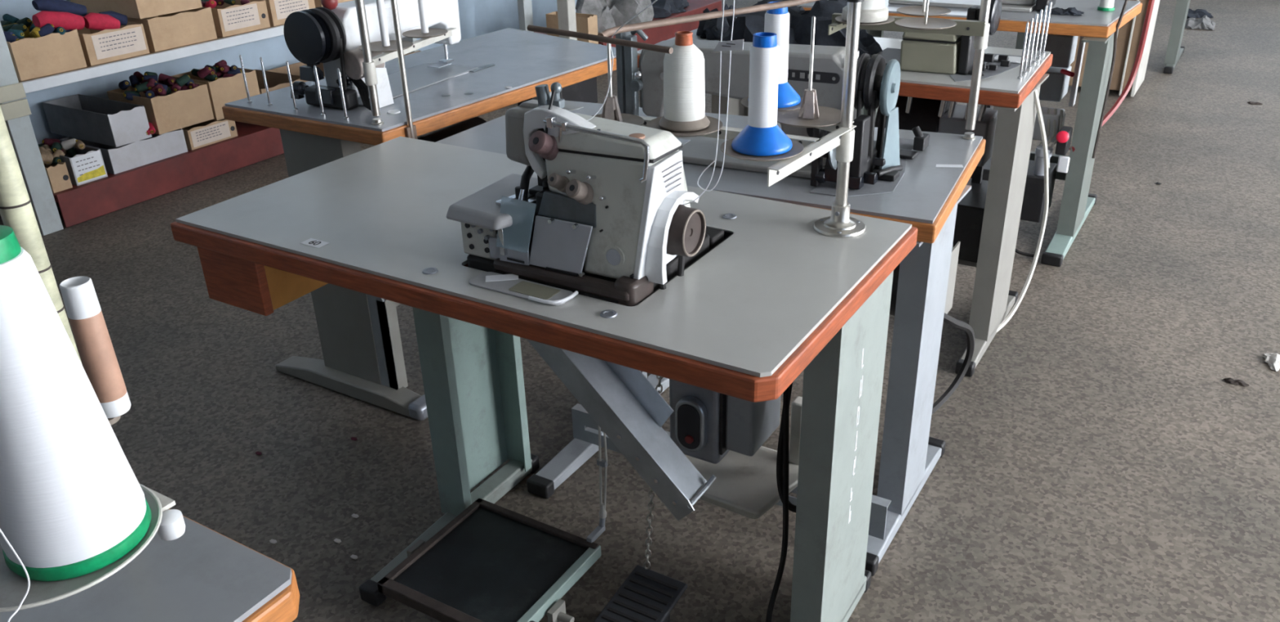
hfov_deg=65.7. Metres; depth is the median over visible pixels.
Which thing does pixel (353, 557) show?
lint fluff
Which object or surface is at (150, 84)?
spool
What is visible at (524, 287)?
plate inset
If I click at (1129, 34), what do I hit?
wooden crate
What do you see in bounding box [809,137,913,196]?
mat
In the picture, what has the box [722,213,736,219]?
plug
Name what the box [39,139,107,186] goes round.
carton
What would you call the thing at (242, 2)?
spool
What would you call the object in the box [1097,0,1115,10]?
thread cone
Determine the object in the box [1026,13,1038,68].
pin
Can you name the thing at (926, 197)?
table
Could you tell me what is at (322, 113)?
pin
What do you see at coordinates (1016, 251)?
power cable
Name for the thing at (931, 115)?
motor
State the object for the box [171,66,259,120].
carton
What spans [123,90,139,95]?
spool
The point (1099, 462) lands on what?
floor
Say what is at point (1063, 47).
motor
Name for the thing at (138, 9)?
carton
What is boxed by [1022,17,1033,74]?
pin
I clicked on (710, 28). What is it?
pile
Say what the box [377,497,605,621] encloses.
treadle
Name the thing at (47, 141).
spool
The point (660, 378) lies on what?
chain
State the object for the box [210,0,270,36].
carton
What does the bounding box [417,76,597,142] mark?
control box
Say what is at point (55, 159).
spool
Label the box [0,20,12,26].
spool
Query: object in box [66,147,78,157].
spool
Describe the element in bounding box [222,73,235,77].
spool
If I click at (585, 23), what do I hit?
carton
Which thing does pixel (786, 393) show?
power cable
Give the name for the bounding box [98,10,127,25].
yarn hank
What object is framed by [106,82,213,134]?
carton
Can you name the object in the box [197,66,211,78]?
spool
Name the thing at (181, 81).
spool
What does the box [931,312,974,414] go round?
power cable
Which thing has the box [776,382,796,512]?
power cable
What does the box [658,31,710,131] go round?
thread cone
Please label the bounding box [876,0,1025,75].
machine
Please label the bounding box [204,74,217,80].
spool
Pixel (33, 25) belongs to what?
spool
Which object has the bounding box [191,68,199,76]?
spool
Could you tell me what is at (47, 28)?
spool
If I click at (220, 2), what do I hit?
spool
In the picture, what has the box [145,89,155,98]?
spool
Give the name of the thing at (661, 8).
heap
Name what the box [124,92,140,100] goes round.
spool
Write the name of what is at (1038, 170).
cylinder
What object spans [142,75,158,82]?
spool
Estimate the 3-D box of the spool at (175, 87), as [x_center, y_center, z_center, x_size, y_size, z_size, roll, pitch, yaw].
[-1.968,-0.956,4.223,0.036,0.046,0.062,-1,26,2]
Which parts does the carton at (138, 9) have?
panel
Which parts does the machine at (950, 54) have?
white plate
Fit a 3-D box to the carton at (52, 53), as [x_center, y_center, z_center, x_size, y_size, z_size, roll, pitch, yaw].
[-2.360,-0.995,3.782,0.380,0.144,0.255,14,30,28]
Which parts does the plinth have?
panel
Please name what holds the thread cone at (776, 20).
on the stand at (804, 150)
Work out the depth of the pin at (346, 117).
2.27 m
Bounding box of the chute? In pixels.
[526,338,716,520]
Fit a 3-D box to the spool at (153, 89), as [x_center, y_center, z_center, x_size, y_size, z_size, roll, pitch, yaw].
[-2.026,-0.926,4.160,0.036,0.046,0.062,4,27,11]
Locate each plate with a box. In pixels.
[469,63,494,71]
[469,271,578,306]
[949,53,1028,81]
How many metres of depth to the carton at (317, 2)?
4.72 m
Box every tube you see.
[376,0,390,46]
[417,0,428,32]
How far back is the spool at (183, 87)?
4.26 m
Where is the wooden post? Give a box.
[556,0,577,39]
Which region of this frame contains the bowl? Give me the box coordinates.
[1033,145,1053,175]
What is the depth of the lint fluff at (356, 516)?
2.19 m
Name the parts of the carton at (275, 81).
panel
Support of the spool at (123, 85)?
in the carton at (179, 109)
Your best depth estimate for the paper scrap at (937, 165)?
1.96 m
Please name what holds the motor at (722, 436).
attached to the table at (780, 298)
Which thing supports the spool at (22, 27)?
on the spool
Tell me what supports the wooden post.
on the floor
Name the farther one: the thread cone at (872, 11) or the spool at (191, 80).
the spool at (191, 80)
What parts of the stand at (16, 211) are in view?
strap knob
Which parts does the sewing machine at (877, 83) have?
attachment knob, plate, needle plate, arm, belt guard plate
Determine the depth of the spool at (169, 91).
4.27 m
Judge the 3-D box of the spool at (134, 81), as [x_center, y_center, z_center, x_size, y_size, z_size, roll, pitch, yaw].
[-2.172,-0.987,4.264,0.036,0.052,0.061,-15,29,-25]
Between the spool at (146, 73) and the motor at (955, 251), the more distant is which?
the spool at (146, 73)
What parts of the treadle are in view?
pivot rod, link arm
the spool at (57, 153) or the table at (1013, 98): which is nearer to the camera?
the table at (1013, 98)
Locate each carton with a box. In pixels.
[6,28,87,80]
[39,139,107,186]
[41,93,151,146]
[44,161,72,193]
[59,128,187,174]
[70,0,202,18]
[76,21,149,66]
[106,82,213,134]
[127,7,217,52]
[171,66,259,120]
[182,118,237,150]
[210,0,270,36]
[255,69,307,93]
[264,0,315,26]
[266,62,324,76]
[314,0,352,7]
[546,11,598,44]
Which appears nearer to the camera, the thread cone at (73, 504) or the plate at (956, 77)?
the thread cone at (73, 504)
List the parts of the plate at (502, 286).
tape strip, trim strip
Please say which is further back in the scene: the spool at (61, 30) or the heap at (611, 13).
the heap at (611, 13)
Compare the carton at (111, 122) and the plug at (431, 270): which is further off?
the carton at (111, 122)
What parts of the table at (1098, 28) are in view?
leg, leg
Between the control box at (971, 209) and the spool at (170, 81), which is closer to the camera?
the control box at (971, 209)
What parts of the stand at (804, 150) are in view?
cross rod, thread arm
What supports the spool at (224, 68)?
on the spool
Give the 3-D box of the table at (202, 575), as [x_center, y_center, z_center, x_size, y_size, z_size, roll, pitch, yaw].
[-0.921,0.563,1.138,1.143,0.760,0.545,14,30,28]
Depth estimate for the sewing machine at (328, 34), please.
2.37 m
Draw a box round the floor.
[0,0,1279,621]
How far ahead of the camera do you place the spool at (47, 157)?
3.81 m
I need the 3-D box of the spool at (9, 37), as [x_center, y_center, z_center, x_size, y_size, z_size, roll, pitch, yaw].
[-2.304,-0.995,3.629,0.062,0.038,0.036,5,27,12]
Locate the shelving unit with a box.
[0,0,533,235]
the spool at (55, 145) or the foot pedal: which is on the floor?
the foot pedal
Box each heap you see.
[575,0,653,32]
[650,0,688,17]
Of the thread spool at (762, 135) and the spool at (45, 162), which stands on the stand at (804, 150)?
the thread spool at (762, 135)
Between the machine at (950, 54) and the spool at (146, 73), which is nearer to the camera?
the machine at (950, 54)
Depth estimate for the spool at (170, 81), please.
4.26 m
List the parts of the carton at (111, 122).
panel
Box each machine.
[283,0,478,111]
[446,81,733,306]
[615,29,929,189]
[719,0,882,59]
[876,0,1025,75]
[888,0,1055,12]
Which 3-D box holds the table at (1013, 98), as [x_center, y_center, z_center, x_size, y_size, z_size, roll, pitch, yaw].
[0.564,-0.383,2.957,1.093,0.760,0.557,14,30,28]
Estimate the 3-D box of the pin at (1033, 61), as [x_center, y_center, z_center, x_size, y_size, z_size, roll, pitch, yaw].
[1.040,-0.718,2.592,0.012,0.138,0.012,14,30,28]
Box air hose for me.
[1069,0,1155,151]
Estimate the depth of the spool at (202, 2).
4.38 m
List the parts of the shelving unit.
post, shelf, post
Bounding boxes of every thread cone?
[0,225,151,581]
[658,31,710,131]
[747,0,800,107]
[841,0,888,22]
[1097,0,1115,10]
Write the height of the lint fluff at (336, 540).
0.005 m
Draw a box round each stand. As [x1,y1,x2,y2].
[0,106,185,612]
[355,0,456,124]
[527,0,866,237]
[827,0,991,139]
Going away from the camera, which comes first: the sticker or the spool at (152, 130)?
the sticker
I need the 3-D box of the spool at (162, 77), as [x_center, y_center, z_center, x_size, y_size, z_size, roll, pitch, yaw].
[-2.058,-1.012,4.312,0.062,0.045,0.036,-4,26,-5]
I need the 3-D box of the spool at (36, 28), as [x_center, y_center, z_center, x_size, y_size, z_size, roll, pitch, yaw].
[-2.237,-1.041,3.692,0.036,0.038,0.062,-8,27,-13]
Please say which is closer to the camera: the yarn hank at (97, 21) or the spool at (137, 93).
the yarn hank at (97, 21)
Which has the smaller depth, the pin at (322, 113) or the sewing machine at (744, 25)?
the pin at (322, 113)
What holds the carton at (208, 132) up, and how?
on the shelving unit
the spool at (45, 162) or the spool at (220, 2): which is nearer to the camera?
the spool at (45, 162)
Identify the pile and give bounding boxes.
[696,4,738,39]
[1047,7,1084,15]
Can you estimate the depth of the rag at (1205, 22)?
6.68 m
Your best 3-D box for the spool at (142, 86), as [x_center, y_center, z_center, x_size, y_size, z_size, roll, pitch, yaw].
[-2.081,-0.937,4.148,0.036,0.037,0.062,22,35,39]
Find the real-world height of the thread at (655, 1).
0.283 m
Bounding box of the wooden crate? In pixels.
[1068,0,1159,96]
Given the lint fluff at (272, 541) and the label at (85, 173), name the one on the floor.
the lint fluff at (272, 541)
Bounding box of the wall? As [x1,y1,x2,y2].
[0,0,577,144]
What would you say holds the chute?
attached to the table at (780, 298)
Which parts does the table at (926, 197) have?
leg, leg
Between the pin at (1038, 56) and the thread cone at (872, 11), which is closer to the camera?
the thread cone at (872, 11)
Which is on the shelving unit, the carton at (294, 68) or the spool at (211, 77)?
the carton at (294, 68)
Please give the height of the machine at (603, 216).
0.337 m
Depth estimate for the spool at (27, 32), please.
3.72 m
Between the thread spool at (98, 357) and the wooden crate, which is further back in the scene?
the wooden crate
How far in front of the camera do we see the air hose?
3.48 m
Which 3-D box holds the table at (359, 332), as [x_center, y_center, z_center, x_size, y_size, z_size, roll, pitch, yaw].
[-0.484,-0.324,2.899,0.611,0.760,1.118,14,30,28]
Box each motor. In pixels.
[669,378,802,519]
[874,95,997,262]
[889,241,959,315]
[970,33,1085,222]
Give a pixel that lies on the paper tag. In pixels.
(732, 45)
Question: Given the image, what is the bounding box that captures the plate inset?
[508,280,559,299]
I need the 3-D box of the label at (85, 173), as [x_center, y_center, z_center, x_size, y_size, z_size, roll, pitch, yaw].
[-2.170,-0.543,3.921,0.001,0.038,0.116,14,30,28]
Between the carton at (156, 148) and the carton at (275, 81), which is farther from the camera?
the carton at (275, 81)
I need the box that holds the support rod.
[390,0,417,138]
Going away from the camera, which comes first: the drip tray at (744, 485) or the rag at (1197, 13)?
the drip tray at (744, 485)
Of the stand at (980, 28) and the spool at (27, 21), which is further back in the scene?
the spool at (27, 21)
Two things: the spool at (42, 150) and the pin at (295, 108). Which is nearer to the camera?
the pin at (295, 108)
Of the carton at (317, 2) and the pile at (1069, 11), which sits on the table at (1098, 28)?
the pile at (1069, 11)
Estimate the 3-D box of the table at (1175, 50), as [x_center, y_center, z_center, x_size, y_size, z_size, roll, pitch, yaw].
[2.680,-1.899,5.886,1.104,0.760,0.707,14,30,28]
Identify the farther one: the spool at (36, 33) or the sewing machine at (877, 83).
the spool at (36, 33)
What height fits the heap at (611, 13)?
0.322 m
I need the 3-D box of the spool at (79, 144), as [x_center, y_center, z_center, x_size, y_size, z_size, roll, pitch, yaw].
[-2.231,-0.659,3.951,0.036,0.037,0.062,-22,33,-34]
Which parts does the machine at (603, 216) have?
cloth plate, head casing, tension knob, thread lever, tension knob, thread bar post, mechanism plate, pan rail, tension knob, sight glass, panel, plate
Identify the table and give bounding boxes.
[0,509,299,621]
[170,136,917,621]
[222,27,616,420]
[436,100,986,576]
[637,28,1053,377]
[796,0,1142,266]
[1015,0,1190,73]
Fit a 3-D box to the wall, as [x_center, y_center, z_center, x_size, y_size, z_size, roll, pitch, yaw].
[-2.000,-2.431,4.602,0.150,3.100,13.300,14,30,28]
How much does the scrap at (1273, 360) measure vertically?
0.017 m
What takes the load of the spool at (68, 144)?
in the carton at (88, 166)
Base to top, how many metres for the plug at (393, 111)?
0.003 m
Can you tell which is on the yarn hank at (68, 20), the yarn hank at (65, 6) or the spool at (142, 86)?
the yarn hank at (65, 6)
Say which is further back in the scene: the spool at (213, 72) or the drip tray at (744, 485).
the spool at (213, 72)
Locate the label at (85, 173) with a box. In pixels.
[76,164,106,182]
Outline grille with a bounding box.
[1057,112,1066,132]
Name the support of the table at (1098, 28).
on the floor
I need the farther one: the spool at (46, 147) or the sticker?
the spool at (46, 147)
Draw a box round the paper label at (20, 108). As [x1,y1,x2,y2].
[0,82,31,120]
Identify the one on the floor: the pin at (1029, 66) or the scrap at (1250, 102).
the scrap at (1250, 102)
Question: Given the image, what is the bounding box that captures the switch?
[669,378,729,463]
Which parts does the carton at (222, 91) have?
panel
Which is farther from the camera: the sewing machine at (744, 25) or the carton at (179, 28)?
the carton at (179, 28)
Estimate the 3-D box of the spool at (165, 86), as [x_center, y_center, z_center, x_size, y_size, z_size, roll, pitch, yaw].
[-2.028,-0.944,4.191,0.062,0.050,0.036,-13,28,-21]
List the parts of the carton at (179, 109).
panel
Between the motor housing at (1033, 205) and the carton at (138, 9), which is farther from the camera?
the carton at (138, 9)
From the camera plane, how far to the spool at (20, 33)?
3.65 m
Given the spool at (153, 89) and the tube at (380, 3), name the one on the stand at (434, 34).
the tube at (380, 3)
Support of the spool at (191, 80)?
on the spool
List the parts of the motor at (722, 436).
tray arm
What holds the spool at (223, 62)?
on the spool
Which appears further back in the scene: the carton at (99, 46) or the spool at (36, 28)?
the carton at (99, 46)
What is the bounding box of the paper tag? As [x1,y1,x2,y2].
[713,39,743,51]
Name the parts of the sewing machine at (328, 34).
white stand plate, arm, arm panel, needle plate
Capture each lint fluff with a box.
[269,539,276,543]
[333,538,341,543]
[350,555,358,559]
[351,513,358,518]
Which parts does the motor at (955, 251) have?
splash plate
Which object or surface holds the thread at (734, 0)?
hanging from the stand at (804, 150)
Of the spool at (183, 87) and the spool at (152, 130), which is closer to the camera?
the spool at (152, 130)
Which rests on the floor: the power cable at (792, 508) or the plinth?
the plinth
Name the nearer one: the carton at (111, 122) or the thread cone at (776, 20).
the thread cone at (776, 20)
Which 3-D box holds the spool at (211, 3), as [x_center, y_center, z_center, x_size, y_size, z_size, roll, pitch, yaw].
[-1.896,-1.350,4.377,0.036,0.049,0.062,-23,33,-36]
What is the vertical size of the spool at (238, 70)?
0.041 m
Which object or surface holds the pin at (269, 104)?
on the table at (359, 332)
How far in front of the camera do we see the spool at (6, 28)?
3.74 m
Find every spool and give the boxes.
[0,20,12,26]
[2,13,19,23]
[2,23,14,31]
[3,31,15,35]
[4,33,19,42]
[7,29,24,38]
[10,23,26,31]
[16,17,31,26]
[23,27,30,37]
[29,22,35,31]
[31,26,39,35]
[31,26,40,38]
[38,23,54,36]
[38,146,47,153]
[40,152,53,162]
[41,144,52,153]
[42,137,59,146]
[43,150,52,164]
[50,142,62,152]
[51,156,62,164]
[52,149,64,158]
[53,26,65,34]
[59,275,131,417]
[61,137,77,150]
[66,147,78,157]
[74,139,85,149]
[118,80,129,89]
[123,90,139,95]
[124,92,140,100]
[128,75,140,87]
[133,71,143,83]
[134,81,148,92]
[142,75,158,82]
[143,71,157,75]
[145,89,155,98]
[146,78,155,90]
[148,122,155,134]
[149,84,163,96]
[154,82,168,91]
[156,86,166,96]
[158,73,171,81]
[158,86,171,96]
[163,76,175,86]
[171,81,181,92]
[175,74,190,86]
[180,85,188,90]
[184,79,194,85]
[187,82,199,88]
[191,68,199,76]
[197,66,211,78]
[200,0,206,7]
[204,0,215,8]
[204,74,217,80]
[208,67,215,75]
[209,66,218,73]
[214,59,226,66]
[214,65,223,77]
[215,0,223,5]
[219,64,230,72]
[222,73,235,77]
[223,0,235,4]
[226,68,242,74]
[229,65,237,71]
[240,0,250,4]
[731,31,792,155]
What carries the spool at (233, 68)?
in the carton at (222, 91)
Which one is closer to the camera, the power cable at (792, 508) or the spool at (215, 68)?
the power cable at (792, 508)
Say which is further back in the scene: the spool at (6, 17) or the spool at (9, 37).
the spool at (6, 17)
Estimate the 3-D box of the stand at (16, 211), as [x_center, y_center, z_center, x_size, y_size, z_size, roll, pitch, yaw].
[-0.465,-0.082,0.655,0.144,0.800,0.382,-20,32,-32]
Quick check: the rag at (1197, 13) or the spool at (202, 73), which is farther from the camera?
the rag at (1197, 13)
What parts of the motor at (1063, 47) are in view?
valve knob, rail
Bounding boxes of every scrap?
[935,164,963,167]
[1222,377,1248,386]
[1248,101,1262,104]
[1262,352,1279,371]
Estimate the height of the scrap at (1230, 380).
0.010 m
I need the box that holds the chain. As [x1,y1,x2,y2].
[643,375,663,569]
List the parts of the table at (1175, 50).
leg, leg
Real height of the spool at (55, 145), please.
0.036 m
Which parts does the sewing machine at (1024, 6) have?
arm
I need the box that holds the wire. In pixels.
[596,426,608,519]
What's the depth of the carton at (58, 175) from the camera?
3.82 m
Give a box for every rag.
[1184,14,1215,30]
[1186,8,1213,18]
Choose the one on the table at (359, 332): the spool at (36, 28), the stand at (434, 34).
the stand at (434, 34)
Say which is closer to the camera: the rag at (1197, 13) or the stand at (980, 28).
the stand at (980, 28)
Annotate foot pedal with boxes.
[593,564,687,621]
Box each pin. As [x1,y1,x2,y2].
[239,54,252,103]
[259,57,272,106]
[285,60,298,111]
[313,65,325,115]
[337,67,349,119]
[1017,22,1029,79]
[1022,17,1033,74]
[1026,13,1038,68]
[1031,8,1043,63]
[1036,4,1047,58]
[1040,1,1052,53]
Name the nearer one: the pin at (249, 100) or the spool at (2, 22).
the pin at (249, 100)
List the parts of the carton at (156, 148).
panel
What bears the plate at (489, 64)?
on the table at (359, 332)
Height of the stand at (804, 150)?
0.860 m
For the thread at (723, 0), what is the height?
0.629 m
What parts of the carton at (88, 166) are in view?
panel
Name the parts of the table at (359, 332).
leg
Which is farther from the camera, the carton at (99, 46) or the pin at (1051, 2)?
the carton at (99, 46)
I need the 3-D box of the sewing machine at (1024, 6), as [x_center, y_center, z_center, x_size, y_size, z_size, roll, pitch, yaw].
[1.140,-1.171,3.383,0.543,0.242,0.176,13,30,28]
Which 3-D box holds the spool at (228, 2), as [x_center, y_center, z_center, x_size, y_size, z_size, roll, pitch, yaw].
[-1.856,-1.408,4.492,0.062,0.040,0.036,18,32,34]
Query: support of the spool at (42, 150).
on the spool at (45, 162)
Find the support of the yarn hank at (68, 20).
on the carton at (52, 53)
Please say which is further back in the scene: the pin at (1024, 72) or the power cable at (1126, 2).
the power cable at (1126, 2)
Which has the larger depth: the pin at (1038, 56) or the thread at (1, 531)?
the pin at (1038, 56)
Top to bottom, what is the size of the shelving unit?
1.600 m
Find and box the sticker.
[300,238,329,248]
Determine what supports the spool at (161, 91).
on the spool at (153, 89)
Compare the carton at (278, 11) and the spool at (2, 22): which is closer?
the spool at (2, 22)
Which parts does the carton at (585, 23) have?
panel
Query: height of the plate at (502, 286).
0.007 m
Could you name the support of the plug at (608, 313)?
on the table at (780, 298)
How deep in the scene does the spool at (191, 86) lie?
4.26 m
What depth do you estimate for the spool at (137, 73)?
4.28 m
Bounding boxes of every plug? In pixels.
[386,109,399,114]
[422,266,438,274]
[600,309,617,318]
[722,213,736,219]
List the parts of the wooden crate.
corner post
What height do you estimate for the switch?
0.210 m
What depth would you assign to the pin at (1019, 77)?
2.44 m
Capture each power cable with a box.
[765,386,789,621]
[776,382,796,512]
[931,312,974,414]
[996,88,1048,332]
[1014,248,1034,257]
[1091,0,1128,158]
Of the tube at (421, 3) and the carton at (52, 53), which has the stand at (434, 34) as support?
the tube at (421, 3)
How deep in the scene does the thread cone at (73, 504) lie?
0.60 m
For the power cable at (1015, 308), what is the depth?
2.89 m
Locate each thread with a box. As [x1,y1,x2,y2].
[0,528,30,621]
[586,0,657,120]
[681,0,724,204]
[697,0,734,191]
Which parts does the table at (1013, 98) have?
leg, leg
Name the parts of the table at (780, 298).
drawer, drawer, leg, leg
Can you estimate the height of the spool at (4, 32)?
0.036 m
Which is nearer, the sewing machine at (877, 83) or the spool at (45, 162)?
the sewing machine at (877, 83)
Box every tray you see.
[684,446,798,519]
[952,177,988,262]
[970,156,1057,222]
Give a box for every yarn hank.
[31,0,87,16]
[31,10,84,30]
[83,12,119,30]
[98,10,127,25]
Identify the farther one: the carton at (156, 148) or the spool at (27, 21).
the carton at (156, 148)

